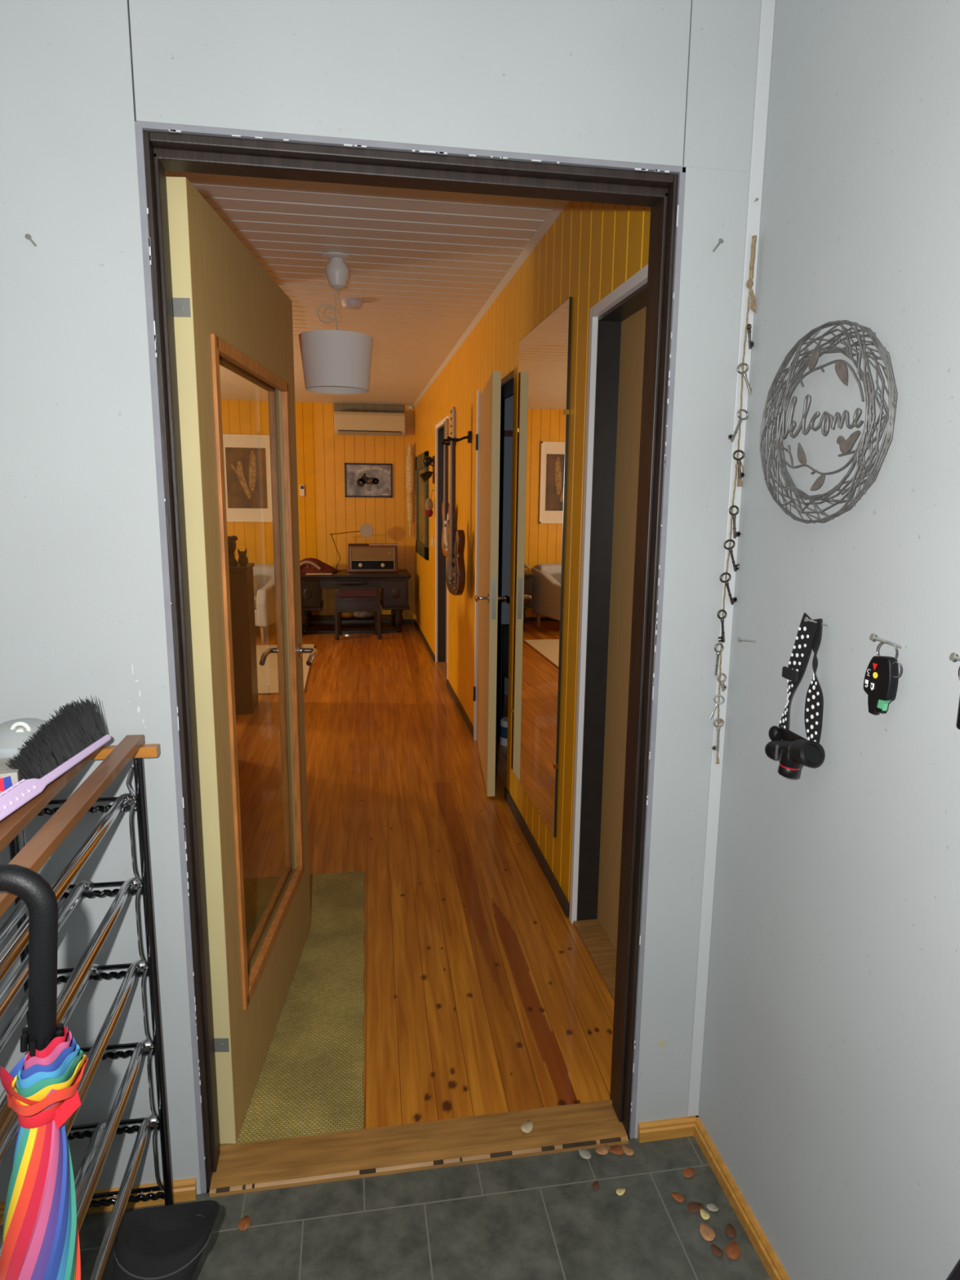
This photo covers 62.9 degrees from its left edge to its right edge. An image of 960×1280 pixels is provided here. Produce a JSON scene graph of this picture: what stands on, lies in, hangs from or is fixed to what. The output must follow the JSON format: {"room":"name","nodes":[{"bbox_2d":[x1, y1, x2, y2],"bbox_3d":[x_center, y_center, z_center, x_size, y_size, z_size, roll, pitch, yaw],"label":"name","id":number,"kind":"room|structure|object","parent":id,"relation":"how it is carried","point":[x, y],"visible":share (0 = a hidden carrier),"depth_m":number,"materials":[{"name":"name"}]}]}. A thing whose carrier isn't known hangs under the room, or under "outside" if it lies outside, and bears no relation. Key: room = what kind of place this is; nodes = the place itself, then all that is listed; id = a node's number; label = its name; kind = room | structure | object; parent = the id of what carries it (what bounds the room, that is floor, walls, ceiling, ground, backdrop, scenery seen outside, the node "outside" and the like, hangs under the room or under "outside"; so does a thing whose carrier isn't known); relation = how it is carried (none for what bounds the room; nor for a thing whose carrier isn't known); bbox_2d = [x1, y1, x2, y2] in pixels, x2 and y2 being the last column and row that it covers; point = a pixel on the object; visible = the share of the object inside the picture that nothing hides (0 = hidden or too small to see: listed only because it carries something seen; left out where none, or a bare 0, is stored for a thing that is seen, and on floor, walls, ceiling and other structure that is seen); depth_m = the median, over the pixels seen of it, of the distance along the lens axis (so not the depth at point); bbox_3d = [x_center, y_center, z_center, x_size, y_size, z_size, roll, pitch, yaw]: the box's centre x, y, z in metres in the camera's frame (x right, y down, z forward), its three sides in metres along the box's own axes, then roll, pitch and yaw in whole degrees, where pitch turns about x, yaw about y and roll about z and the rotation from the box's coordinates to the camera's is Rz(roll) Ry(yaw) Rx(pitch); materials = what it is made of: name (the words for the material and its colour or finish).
{"room":"entrance vestibule","nodes":[
{"label":"entrance vestibule","id":0,"kind":"room"},
{"bbox_2d":[221,400,414,619],"bbox_3d":[-3.036,-1.394,8.798,4.798,2.500,0.100,-1,10,-9],"label":"wall","id":1,"kind":"structure","parent":0,"point":[324,509],"depth_m":8.92,"materials":[{"name":"yellow paint"}]},
{"bbox_2d":[222,434,272,521],"bbox_3d":[-2.601,-1.794,8.733,0.584,0.950,0.024,-1,10,-9],"label":"framed print","id":2,"kind":"object","parent":1,"relation":"attached to","point":[246,458],"visible":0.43,"depth_m":8.73,"materials":[{"name":"white paper"}]},
{"bbox_2d":[270,618,413,625],"bbox_3d":[-3.095,-0.178,8.954,4.686,0.050,0.012,-1,10,-9],"label":"baseboard","id":3,"kind":"structure","parent":1,"relation":"attached to","point":[404,621],"depth_m":9.25,"materials":[{"name":"black wood"}]},
{"bbox_2d":[344,462,392,497],"bbox_3d":[-1.270,-1.820,8.954,0.538,0.381,0.019,-1,10,-9],"label":"framed poster","id":4,"kind":"object","parent":1,"relation":"attached to","point":[361,479],"visible":1,"depth_m":8.95,"materials":[{"name":"black paper"}]},
{"bbox_2d":[356,472,378,486],"bbox_3d":[-1.280,-1.826,8.951,0.251,0.157,0.001,-1,10,-9],"label":"picture","id":5,"kind":"object","parent":4,"relation":"attached to","point":[363,479],"depth_m":8.95,"materials":[{"name":"black paper"}]},
{"bbox_2d":[333,403,404,413],"bbox_3d":[-1.244,-2.600,8.820,0.775,0.093,0.012,-1,10,-9],"label":"trim","id":6,"kind":"structure","parent":1,"relation":"attached to","point":[337,406],"depth_m":8.81,"materials":[{"name":"white plastic"}]},
{"bbox_2d":[333,411,404,435],"bbox_3d":[-1.230,-2.408,8.753,0.775,0.250,0.214,-1,10,-9],"label":"air conditioner","id":7,"kind":"object","parent":1,"relation":"attached to","point":[345,423],"visible":1,"depth_m":8.66,"materials":[{"name":"beige plastic"}]},
{"bbox_2d":[164,170,558,405],"bbox_3d":[-1.803,-1.999,4.942,6.000,0.100,7.570,-1,10,-9],"label":"ceiling","id":8,"kind":"structure","parent":0,"point":[422,264],"depth_m":3.37,"materials":[{"name":"paint"}]},
{"bbox_2d":[298,252,373,394],"bbox_3d":[-0.628,-1.377,3.424,0.322,0.554,0.322,-1,10,-9],"label":"pendant lamp","id":9,"kind":"object","parent":8,"relation":"hanging from","point":[335,362],"visible":1,"depth_m":3.34,"materials":[{"name":"white fabric"}]},
{"bbox_2d":[342,298,362,309],"bbox_3d":[-0.676,-1.775,4.157,0.108,0.036,0.108,-1,10,-9],"label":"smoke detector","id":10,"kind":"object","parent":8,"relation":"attached to","point":[349,304],"visible":1,"depth_m":4.12,"materials":[{"name":"grey plastic"}]},
{"bbox_2d":[0,0,761,1201],"bbox_3d":[-1.097,-0.084,1.445,3.384,2.600,0.130,-1,10,-9],"label":"wall","id":11,"kind":"structure","parent":0,"point":[669,82],"depth_m":1.43,"materials":[{"name":"grey paint"}]},
{"bbox_2d":[0,1177,196,1225],"bbox_3d":[-1.689,1.199,1.508,2.188,0.042,0.014,-1,10,-9],"label":"baseboard","id":12,"kind":"structure","parent":11,"relation":"attached to","point":[185,1189],"depth_m":1.67,"materials":[{"name":"brown wood"}]},
{"bbox_2d":[134,121,685,1193],"bbox_3d":[-0.110,0.150,1.605,0.982,2.104,0.034,-1,10,-9],"label":"trim","id":13,"kind":"structure","parent":11,"relation":"attached to","point":[135,122],"depth_m":1.48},
{"bbox_2d":[136,120,685,1197],"bbox_3d":[-0.190,0.060,2.087,0.980,2.106,1.053,-1,10,-9],"label":"door","id":14,"kind":"structure","parent":11,"relation":"in","point":[211,303],"depth_m":1.67,"materials":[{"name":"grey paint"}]},
{"bbox_2d":[520,1120,533,1136],"bbox_3d":[0.111,1.155,1.860,0.030,0.004,0.042,-1,10,-9],"label":"dry leaf","id":15,"kind":"object","parent":14,"relation":"on","point":[526,1127],"visible":1,"depth_m":1.86,"materials":[{"name":"brown plant"}]},
{"bbox_2d":[637,1115,698,1142],"bbox_3d":[0.447,1.158,1.859,0.149,0.042,0.014,-1,10,-9],"label":"baseboard","id":16,"kind":"structure","parent":11,"relation":"attached to","point":[677,1127],"depth_m":1.85,"materials":[{"name":"brown wood"}]},
{"bbox_2d":[687,0,775,1116],"bbox_3d":[0.520,-0.124,1.640,0.027,2.555,0.005,-1,10,-9],"label":"trim","id":17,"kind":"structure","parent":11,"relation":"attached to","point":[766,28],"depth_m":1.62,"materials":[{"name":"grey wood"}]},
{"bbox_2d":[715,235,756,764],"bbox_3d":[0.523,-0.255,1.608,0.028,1.064,0.012,-1,10,-9],"label":"cord","id":18,"kind":"object","parent":11,"relation":"hanging from","point":[749,282],"visible":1,"depth_m":1.56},
{"bbox_2d":[709,694,724,719],"bbox_3d":[0.505,0.142,1.674,0.032,0.054,0.007,-1,10,-9],"label":"key","id":19,"kind":"object","parent":18,"relation":"hanging from","point":[717,704],"visible":1,"depth_m":1.67,"materials":[{"name":"silver metal"}]},
{"bbox_2d":[711,718,724,751],"bbox_3d":[0.511,0.203,1.686,0.025,0.074,0.007,-1,10,-9],"label":"key","id":20,"kind":"object","parent":18,"relation":"hanging from","point":[714,747],"visible":1,"depth_m":1.68,"materials":[{"name":"metal"}]},
{"bbox_2d":[714,643,723,675],"bbox_3d":[0.501,0.040,1.654,0.021,0.070,0.007,-1,10,-9],"label":"key","id":21,"kind":"object","parent":18,"relation":"hanging from","point":[717,644],"visible":1,"depth_m":1.65,"materials":[{"name":"silver metal"}]},
{"bbox_2d":[716,609,726,642],"bbox_3d":[0.504,-0.029,1.642,0.021,0.070,0.007,-1,10,-9],"label":"key","id":22,"kind":"object","parent":18,"relation":"hanging from","point":[722,638],"visible":1,"depth_m":1.64,"materials":[{"name":"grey metal"}]},
{"bbox_2d":[716,672,726,691],"bbox_3d":[0.513,0.089,1.665,0.023,0.040,0.007,-1,10,-9],"label":"key","id":23,"kind":"object","parent":18,"relation":"hanging from","point":[723,686],"visible":1,"depth_m":1.66,"materials":[{"name":"metal"}]},
{"bbox_2d":[719,572,737,604],"bbox_3d":[0.516,-0.107,1.630,0.043,0.068,0.007,-1,10,-9],"label":"key","id":24,"kind":"object","parent":18,"relation":"hanging from","point":[732,600],"visible":1,"depth_m":1.63,"materials":[{"name":"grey metal"}]},
{"bbox_2d":[723,539,739,571],"bbox_3d":[0.519,-0.174,1.618,0.040,0.066,0.007,-1,10,-9],"label":"key","id":25,"kind":"object","parent":18,"relation":"hanging from","point":[735,566],"visible":1,"depth_m":1.61,"materials":[{"name":"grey metal"}]},
{"bbox_2d":[728,505,740,537],"bbox_3d":[0.521,-0.242,1.606,0.029,0.067,0.007,-1,10,-9],"label":"key","id":26,"kind":"object","parent":18,"relation":"hanging from","point":[735,534],"visible":1,"depth_m":1.60,"materials":[{"name":"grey metal"}]},
{"bbox_2d":[728,408,748,442],"bbox_3d":[0.517,-0.429,1.571,0.041,0.065,0.007,-1,10,-9],"label":"key","id":27,"kind":"object","parent":18,"relation":"hanging from","point":[731,437],"visible":1,"depth_m":1.57,"materials":[{"name":"silver metal"}]},
{"bbox_2d":[732,449,744,479],"bbox_3d":[0.522,-0.354,1.585,0.028,0.058,0.007,-1,10,-9],"label":"key","id":28,"kind":"object","parent":18,"relation":"hanging from","point":[740,474],"visible":1,"depth_m":1.58,"materials":[{"name":"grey metal"}]},
{"bbox_2d":[736,362,751,395],"bbox_3d":[0.528,-0.517,1.556,0.044,0.062,0.007,-1,10,-9],"label":"key","id":29,"kind":"object","parent":18,"relation":"hanging from","point":[744,373],"visible":1,"depth_m":1.55,"materials":[{"name":"silver metal"}]},
{"bbox_2d":[746,323,753,349],"bbox_3d":[0.530,-0.596,1.539,0.011,0.047,0.020,-1,10,-9],"label":"key","id":30,"kind":"object","parent":18,"relation":"hanging from","point":[750,342],"visible":1,"depth_m":1.54,"materials":[{"name":"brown metal"}]},
{"bbox_2d":[0,1135,771,1279],"bbox_3d":[-0.865,1.542,0.068,3.534,0.100,3.200,-1,10,-9],"label":"floor","id":31,"kind":"structure","parent":0,"point":[537,1217],"depth_m":1.63,"materials":[{"name":"tile"}]},
{"bbox_2d":[0,734,173,1279],"bbox_3d":[-0.637,0.813,0.895,0.279,1.043,1.352,-1,10,-9],"label":"shoe rack","id":32,"kind":"object","parent":31,"relation":"on","point":[33,855],"visible":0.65,"depth_m":1.38,"materials":[{"name":"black metal"}]},
{"bbox_2d":[0,756,22,793],"bbox_3d":[-0.725,0.209,1.179,0.065,0.040,0.081,-4,11,-23],"label":"carton","id":33,"kind":"object","parent":32,"relation":"on","point":[9,777],"visible":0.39,"depth_m":1.15,"materials":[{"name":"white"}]},
{"bbox_2d":[0,718,48,758],"bbox_3d":[-0.777,0.165,1.333,0.128,0.070,0.128,-1,10,-9],"label":"plastic tub","id":34,"kind":"object","parent":32,"relation":"on","point":[12,732],"visible":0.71,"depth_m":1.29,"materials":[{"name":"grey plastic"}]},
{"bbox_2d":[0,747,22,758],"bbox_3d":[-0.777,0.183,1.337,0.128,0.034,0.128,-1,10,-9],"label":"tub","id":35,"kind":"object","parent":34,"relation":"in","point":[5,753],"depth_m":1.28,"materials":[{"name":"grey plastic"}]},
{"bbox_2d":[0,863,88,1279],"bbox_3d":[-0.517,0.690,0.925,0.126,0.911,0.090,-1,10,-9],"label":"umbrella","id":36,"kind":"object","parent":32,"relation":"hanging from","point":[41,1237],"visible":1,"depth_m":0.88,"materials":[{"name":"multicoloured fabric"}]},
{"bbox_2d":[0,694,111,821],"bbox_3d":[-0.686,0.177,1.204,0.080,0.099,0.414,0,10,-2],"label":"brush","id":37,"kind":"object","parent":32,"relation":"on","point":[72,735],"visible":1,"depth_m":1.24,"materials":[{"name":"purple plastic"}]},
{"bbox_2d":[111,1200,218,1279],"bbox_3d":[-0.586,1.148,1.341,0.172,0.226,0.289,4,11,19],"label":"dustpan","id":38,"kind":"object","parent":31,"relation":"on","point":[164,1242],"visible":0.98,"depth_m":1.39,"materials":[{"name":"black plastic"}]},
{"bbox_2d":[238,1215,250,1234],"bbox_3d":[-0.488,1.210,1.625,0.025,0.003,0.042,-1,10,-9],"label":"dry leaf","id":39,"kind":"object","parent":31,"relation":"on","point":[244,1223],"visible":1,"depth_m":1.63,"materials":[{"name":"brown plant"}]},
{"bbox_2d":[578,1147,591,1161],"bbox_3d":[0.243,1.184,1.806,0.026,0.003,0.039,-1,10,-9],"label":"dry leaf","id":40,"kind":"object","parent":31,"relation":"on","point":[584,1153],"visible":1,"depth_m":1.81,"materials":[{"name":"beige plant"}]},
{"bbox_2d":[594,1144,609,1155],"bbox_3d":[0.281,1.182,1.818,0.044,0.004,0.026,-1,10,-9],"label":"dry leaf","id":41,"kind":"object","parent":31,"relation":"on","point":[602,1149],"visible":1,"depth_m":1.82,"materials":[{"name":"brown plant"}]},
{"bbox_2d":[607,1144,628,1155],"bbox_3d":[0.319,1.182,1.819,0.048,0.004,0.028,-1,10,-9],"label":"dry leaf","id":42,"kind":"object","parent":31,"relation":"on","point":[616,1149],"visible":1,"depth_m":1.82,"materials":[{"name":"brown plant"}]},
{"bbox_2d":[622,1144,635,1157],"bbox_3d":[0.344,1.183,1.815,0.024,0.004,0.037,-1,10,-9],"label":"dry leaf","id":43,"kind":"object","parent":31,"relation":"on","point":[631,1152],"visible":1,"depth_m":1.82,"materials":[{"name":"brown"}]},
{"bbox_2d":[671,1191,686,1204],"bbox_3d":[0.428,1.206,1.697,0.024,0.004,0.031,-1,10,-9],"label":"dry leaf","id":44,"kind":"object","parent":31,"relation":"on","point":[677,1197],"visible":1,"depth_m":1.70,"materials":[{"name":"brown"}]},
{"bbox_2d":[683,1167,694,1179],"bbox_3d":[0.467,1.195,1.760,0.034,0.005,0.026,-1,10,-9],"label":"dry leaf","id":45,"kind":"object","parent":31,"relation":"on","point":[688,1171],"visible":1,"depth_m":1.76,"materials":[{"name":"brown"}]},
{"bbox_2d":[684,1201,703,1213],"bbox_3d":[0.457,1.210,1.674,0.045,0.004,0.026,-1,10,-9],"label":"dry leaf","id":46,"kind":"object","parent":31,"relation":"on","point":[693,1206],"visible":1,"depth_m":1.68,"materials":[{"name":"brown plant"}]},
{"bbox_2d":[700,1208,710,1222],"bbox_3d":[0.474,1.212,1.653,0.018,0.004,0.031,-1,10,-9],"label":"dry leaf","id":47,"kind":"object","parent":31,"relation":"on","point":[705,1215],"visible":1,"depth_m":1.66,"materials":[{"name":"yellow"}]},
{"bbox_2d":[699,1222,715,1244],"bbox_3d":[0.469,1.222,1.615,0.029,0.003,0.052,-1,10,-9],"label":"dry leaf","id":48,"kind":"object","parent":31,"relation":"on","point":[707,1232],"visible":1,"depth_m":1.62,"materials":[{"name":"brown plant"}]},
{"bbox_2d":[711,1244,724,1259],"bbox_3d":[0.477,1.228,1.576,0.020,0.004,0.033,-1,10,-9],"label":"dry leaf","id":49,"kind":"object","parent":31,"relation":"on","point":[716,1250],"visible":1,"depth_m":1.58,"materials":[{"name":"brown"}]},
{"bbox_2d":[724,1223,736,1238],"bbox_3d":[0.517,1.221,1.618,0.024,0.004,0.038,-1,10,-9],"label":"dry leaf","id":50,"kind":"object","parent":31,"relation":"on","point":[730,1230],"visible":1,"depth_m":1.62,"materials":[{"name":"brown plant"}]},
{"bbox_2d":[724,1240,740,1262],"bbox_3d":[0.508,1.229,1.577,0.035,0.003,0.042,-1,10,-9],"label":"dry leaf","id":51,"kind":"object","parent":31,"relation":"on","point":[732,1251],"visible":1,"depth_m":1.58,"materials":[{"name":"brown plant"}]},
{"bbox_2d":[204,623,634,1193],"bbox_3d":[-1.828,0.561,5.393,6.000,0.100,7.600,-1,10,-9],"label":"floor","id":52,"kind":"structure","parent":0,"point":[482,996],"depth_m":3.04,"materials":[{"name":"brown wood"}]},
{"bbox_2d":[228,562,258,714],"bbox_3d":[-1.863,-0.011,5.427,0.585,1.012,0.380,-1,10,-9],"label":"base cabinet","id":53,"kind":"object","parent":52,"relation":"on","point":[241,577],"visible":0.14,"depth_m":5.32,"materials":[{"name":"brown wood"}]},
{"bbox_2d":[227,535,238,565],"bbox_3d":[-1.689,-0.605,5.305,0.100,0.202,0.100,8,13,37],"label":"bust","id":54,"kind":"object","parent":53,"relation":"on","point":[232,540],"visible":0.78,"depth_m":5.28,"materials":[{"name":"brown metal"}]},
{"bbox_2d":[237,548,248,565],"bbox_3d":[-1.607,-0.560,5.324,0.068,0.126,0.097,-1,10,-9],"label":"cat figurine","id":55,"kind":"object","parent":53,"relation":"on","point":[242,559],"visible":0.95,"depth_m":5.29,"materials":[{"name":"brown metal"}]},
{"bbox_2d":[253,564,275,641],"bbox_3d":[-2.662,-0.417,8.368,1.060,0.740,0.837,1,10,4],"label":"armchair","id":56,"kind":"object","parent":52,"relation":"on","point":[264,595],"visible":0.2,"depth_m":8.08,"materials":[{"name":"grey fabric"}]},
{"bbox_2d":[256,644,315,694],"bbox_3d":[-2.431,0.241,6.800,1.880,0.011,1.980,-1,10,-9],"label":"living room rug","id":57,"kind":"object","parent":52,"relation":"on","point":[268,673],"visible":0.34,"depth_m":6.70,"materials":[{"name":"beige fabric"}]},
{"bbox_2d":[219,871,364,1146],"bbox_3d":[-0.628,1.052,2.462,0.557,0.011,1.315,-1,10,-9],"label":"floor mat","id":58,"kind":"object","parent":52,"relation":"on","point":[310,1081],"visible":0.42,"depth_m":2.21,"materials":[{"name":"beige fabric"}]},
{"bbox_2d":[300,568,411,634],"bbox_3d":[-1.432,-0.438,8.811,1.270,0.648,0.660,-1,10,-9],"label":"writing desk","id":59,"kind":"object","parent":52,"relation":"on","point":[393,585],"visible":0.91,"depth_m":8.53,"materials":[{"name":"brown wood"}]},
{"bbox_2d":[299,557,337,573],"bbox_3d":[-1.802,-0.821,8.627,0.465,0.162,0.272,-1,10,-9],"label":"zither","id":60,"kind":"object","parent":59,"relation":"on","point":[310,565],"visible":0.91,"depth_m":8.56,"materials":[{"name":"red wood"}]},
{"bbox_2d":[310,615,391,624],"bbox_3d":[-1.454,-0.227,8.877,0.900,0.039,0.280,-1,10,-9],"label":"shelf","id":61,"kind":"object","parent":59,"relation":"attached to","point":[330,620],"visible":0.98,"depth_m":8.77,"materials":[{"name":"brown wood"}]},
{"bbox_2d":[341,611,374,618],"bbox_3d":[-1.393,-0.296,8.864,0.440,0.100,0.240,-1,10,-9],"label":"cloth bundle","id":62,"kind":"object","parent":61,"relation":"on","point":[353,614],"visible":0.62,"depth_m":8.77,"materials":[{"name":"beige fabric"}]},
{"bbox_2d":[329,523,373,571],"bbox_3d":[-1.429,-1.036,8.794,0.484,0.534,0.099,1,10,0],"label":"desk lamp","id":63,"kind":"object","parent":59,"relation":"on","point":[366,531],"visible":0.94,"depth_m":8.73,"materials":[{"name":"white metal"}]},
{"bbox_2d":[360,524,373,537],"bbox_3d":[-1.262,-1.215,8.731,0.148,0.148,0.009,-2,11,-12],"label":"diffuser","id":64,"kind":"object","parent":63,"relation":"attached to","point":[366,530],"depth_m":8.73,"materials":[{"name":"beige"}]},
{"bbox_2d":[346,545,398,572],"bbox_3d":[-1.207,-0.916,8.804,0.559,0.298,0.296,-1,10,-9],"label":"radio","id":65,"kind":"object","parent":59,"relation":"on","point":[361,558],"visible":0.94,"depth_m":8.69,"materials":[{"name":"brown wood"}]},
{"bbox_2d":[368,542,399,545],"bbox_3d":[-1.076,-1.071,8.791,0.330,0.012,0.230,-1,10,-9],"label":"paper stack","id":66,"kind":"object","parent":65,"relation":"on","point":[370,544],"visible":1,"depth_m":8.74,"materials":[{"name":"beige"}]},
{"bbox_2d":[334,586,382,639],"bbox_3d":[-1.296,-0.301,8.338,0.488,0.552,0.359,-1,10,-9],"label":"desk chair","id":67,"kind":"object","parent":52,"relation":"on","point":[348,599],"visible":1,"depth_m":8.15,"materials":[{"name":"brown wood"}]},
{"bbox_2d":[337,589,377,597],"bbox_3d":[-1.266,-0.481,8.138,0.410,0.082,0.025,-1,10,-9],"label":"cushion","id":68,"kind":"object","parent":67,"relation":"on","point":[341,593],"depth_m":8.13,"materials":[{"name":"red fabric"}]},
{"bbox_2d":[500,716,507,746],"bbox_3d":[0.184,0.560,4.804,0.122,0.155,0.122,-1,10,-9],"label":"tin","id":69,"kind":"object","parent":52,"relation":"on","point":[504,721],"visible":0.38,"depth_m":4.76,"materials":[{"name":"white metal"}]},
{"bbox_2d":[495,393,513,737],"bbox_3d":[0.316,-0.527,5.080,0.530,2.200,0.620,-1,10,-9],"label":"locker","id":70,"kind":"object","parent":52,"relation":"on","point":[507,404],"visible":0.24,"depth_m":4.73,"materials":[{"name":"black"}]},
{"bbox_2d":[502,623,509,678],"bbox_3d":[0.193,0.053,5.124,0.200,0.400,0.280,-1,10,-9],"label":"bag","id":71,"kind":"object","parent":70,"relation":"hanging from","point":[505,627],"visible":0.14,"depth_m":5.01,"materials":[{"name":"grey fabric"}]},
{"bbox_2d":[502,675,508,694],"bbox_3d":[0.745,-0.558,4.435,1.192,2.500,3.100,-1,10,-9],"label":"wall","id":72,"kind":"structure","parent":0,"point":[504,680],"depth_m":6.00,"materials":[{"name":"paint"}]},
{"bbox_2d":[413,0,959,1279],"bbox_3d":[0.198,-0.505,3.837,0.136,2.600,10.900,-1,10,-9],"label":"wall","id":73,"kind":"structure","parent":0,"point":[829,1094],"depth_m":1.31,"materials":[{"name":"white paint"}]},
{"bbox_2d":[405,443,415,536],"bbox_3d":[-0.786,-1.696,8.913,0.096,1.040,0.264,-1,10,-9],"label":"wall hanging","id":74,"kind":"object","parent":73,"relation":"hanging from","point":[410,459],"visible":1,"depth_m":8.96},
{"bbox_2d":[415,450,428,559],"bbox_3d":[-0.598,-1.381,8.062,0.028,1.030,1.170,-1,10,-9],"label":"framed picture","id":75,"kind":"object","parent":73,"relation":"attached to","point":[421,488],"visible":0.94,"depth_m":8.06,"materials":[{"name":"paint"}]},
{"bbox_2d":[413,618,435,662],"bbox_3d":[-0.595,-0.024,8.250,0.012,0.052,2.250,-1,10,-9],"label":"baseboard","id":76,"kind":"structure","parent":73,"relation":"attached to","point":[419,629],"depth_m":8.02,"materials":[{"name":"black wood"}]},
{"bbox_2d":[418,455,434,484],"bbox_3d":[-0.470,-1.504,6.933,0.137,0.240,0.098,-1,10,-9],"label":"wall lamp","id":77,"kind":"object","parent":73,"relation":"attached to","point":[428,460],"visible":1,"depth_m":6.91,"materials":[{"name":"black metal"}]},
{"bbox_2d":[424,489,435,516],"bbox_3d":[-0.449,-1.209,6.947,0.080,0.241,0.075,7,12,32],"label":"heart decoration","id":78,"kind":"object","parent":73,"relation":"attached to","point":[428,506],"visible":1,"depth_m":6.93,"materials":[{"name":"red fabric"}]},
{"bbox_2d":[435,415,448,680],"bbox_3d":[-0.258,-0.743,6.536,0.132,2.090,0.910,-1,10,-9],"label":"door","id":79,"kind":"structure","parent":73,"relation":"in","point":[441,561],"depth_m":6.96,"materials":[{"name":"white"}]},
{"bbox_2d":[440,440,449,445],"bbox_3d":[-0.227,-1.410,5.568,0.105,0.070,0.093,-1,10,-9],"label":"hanger","id":80,"kind":"object","parent":73,"relation":"attached to","point":[442,443],"visible":0.45,"depth_m":5.53,"materials":[{"name":"black plastic"}]},
{"bbox_2d":[441,418,449,557],"bbox_3d":[-0.232,-1.083,5.626,0.062,0.974,0.320,-2,11,-14],"label":"electric guitar","id":81,"kind":"object","parent":80,"relation":"hanging from","point":[446,506],"visible":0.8,"depth_m":5.61,"materials":[{"name":"red wood"}]},
{"bbox_2d":[442,431,471,443],"bbox_3d":[-0.142,-1.257,4.858,0.173,0.070,0.093,-1,10,-9],"label":"hanger","id":82,"kind":"object","parent":73,"relation":"attached to","point":[468,437],"visible":0.98,"depth_m":4.84,"materials":[{"name":"black metal"}]},
{"bbox_2d":[445,406,465,595],"bbox_3d":[-0.161,-0.860,4.929,0.062,1.160,0.329,-3,11,-17],"label":"bass guitar","id":83,"kind":"object","parent":82,"relation":"hanging from","point":[455,569],"visible":1,"depth_m":4.89,"materials":[{"name":"red paint"}]},
{"bbox_2d":[445,679,473,737],"bbox_3d":[-0.149,0.465,5.599,0.012,0.052,1.435,-1,10,-9],"label":"baseboard","id":84,"kind":"structure","parent":73,"relation":"attached to","point":[454,695],"depth_m":5.49,"materials":[{"name":"black wood"}]},
{"bbox_2d":[412,200,569,407],"bbox_3d":[-0.139,-1.971,5.227,0.022,0.022,7.570,-1,10,-9],"label":"trim","id":85,"kind":"structure","parent":73,"relation":"attached to","point":[560,205],"depth_m":3.63,"materials":[{"name":"grey paint"}]},
{"bbox_2d":[473,370,513,796],"bbox_3d":[0.046,-0.321,4.236,0.270,2.090,0.984,-1,10,-9],"label":"door","id":86,"kind":"structure","parent":73,"relation":"in","point":[487,445],"depth_m":3.95,"materials":[{"name":"white wood"}]},
{"bbox_2d":[503,787,569,917],"bbox_3d":[0.222,0.871,3.391,0.012,0.052,1.165,-1,10,-9],"label":"baseboard","id":87,"kind":"structure","parent":73,"relation":"attached to","point":[562,899],"depth_m":3.23,"materials":[{"name":"black wood"}]},
{"bbox_2d":[511,296,572,837],"bbox_3d":[0.227,-0.272,3.197,0.018,1.940,0.797,-1,10,-9],"label":"wall mirror","id":88,"kind":"object","parent":73,"relation":"attached to","point":[544,352],"visible":1,"depth_m":3.10,"materials":[{"name":"black mirror"}]},
{"bbox_2d":[568,263,648,1002],"bbox_3d":[0.466,0.059,2.236,0.132,2.070,0.846,-1,10,-9],"label":"door","id":89,"kind":"structure","parent":73,"relation":"in","point":[617,322],"depth_m":2.54,"materials":[{"name":"white"}]},
{"bbox_2d":[693,1115,790,1279],"bbox_3d":[0.774,1.441,0.325,0.014,0.042,3.200,-1,10,-9],"label":"baseboard","id":90,"kind":"structure","parent":73,"relation":"attached to","point":[764,1250],"depth_m":1.65,"materials":[{"name":"brown wood"}]},
{"bbox_2d":[764,612,823,777],"bbox_3d":[0.546,0.095,1.361,0.055,0.284,0.161,-1,10,-9],"label":"headlamp","id":91,"kind":"object","parent":73,"relation":"attached to","point":[793,750],"visible":1,"depth_m":1.35,"materials":[{"name":"black fabric"}]},
{"bbox_2d":[760,320,897,523],"bbox_3d":[0.571,-0.361,1.318,0.024,0.326,0.372,-1,10,-9],"label":"wreath","id":92,"kind":"object","parent":73,"relation":"attached to","point":[845,446],"visible":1,"depth_m":1.28,"materials":[{"name":"grey metal"}]},
{"bbox_2d":[869,633,902,648],"bbox_3d":[0.595,0.001,1.151,0.046,0.022,0.011,1,10,4],"label":"nail","id":93,"kind":"object","parent":73,"relation":"attached to","point":[872,637],"visible":1,"depth_m":1.15,"materials":[{"name":"silver metal"}]},
{"bbox_2d":[863,640,902,714],"bbox_3d":[0.594,0.057,1.161,0.016,0.114,0.068,-1,10,-9],"label":"key fob","id":94,"kind":"object","parent":93,"relation":"hanging from","point":[881,677],"visible":1,"depth_m":1.16,"materials":[{"name":"black plastic"}]},
{"bbox_2d":[955,666,959,729],"bbox_3d":[0.622,0.074,0.988,0.010,0.091,0.065,-1,10,-9],"label":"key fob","id":95,"kind":"object","parent":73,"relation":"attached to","point":[957,724],"visible":1,"depth_m":1.01,"materials":[{"name":"black plastic"}]},
{"bbox_3d":[0.696,0.101,0.580,0.035,0.013,0.008,-1,10,-9],"label":"coat hook","id":96,"kind":"object","parent":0,"visible":0},
{"bbox_2d":[946,1258,959,1279],"bbox_3d":[0.635,0.499,0.669,0.128,0.847,0.446,-1,10,-9],"label":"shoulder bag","id":97,"kind":"object","parent":96,"relation":"hanging from","point":[954,1274],"visible":1,"depth_m":0.89,"materials":[{"name":"black fabric"}]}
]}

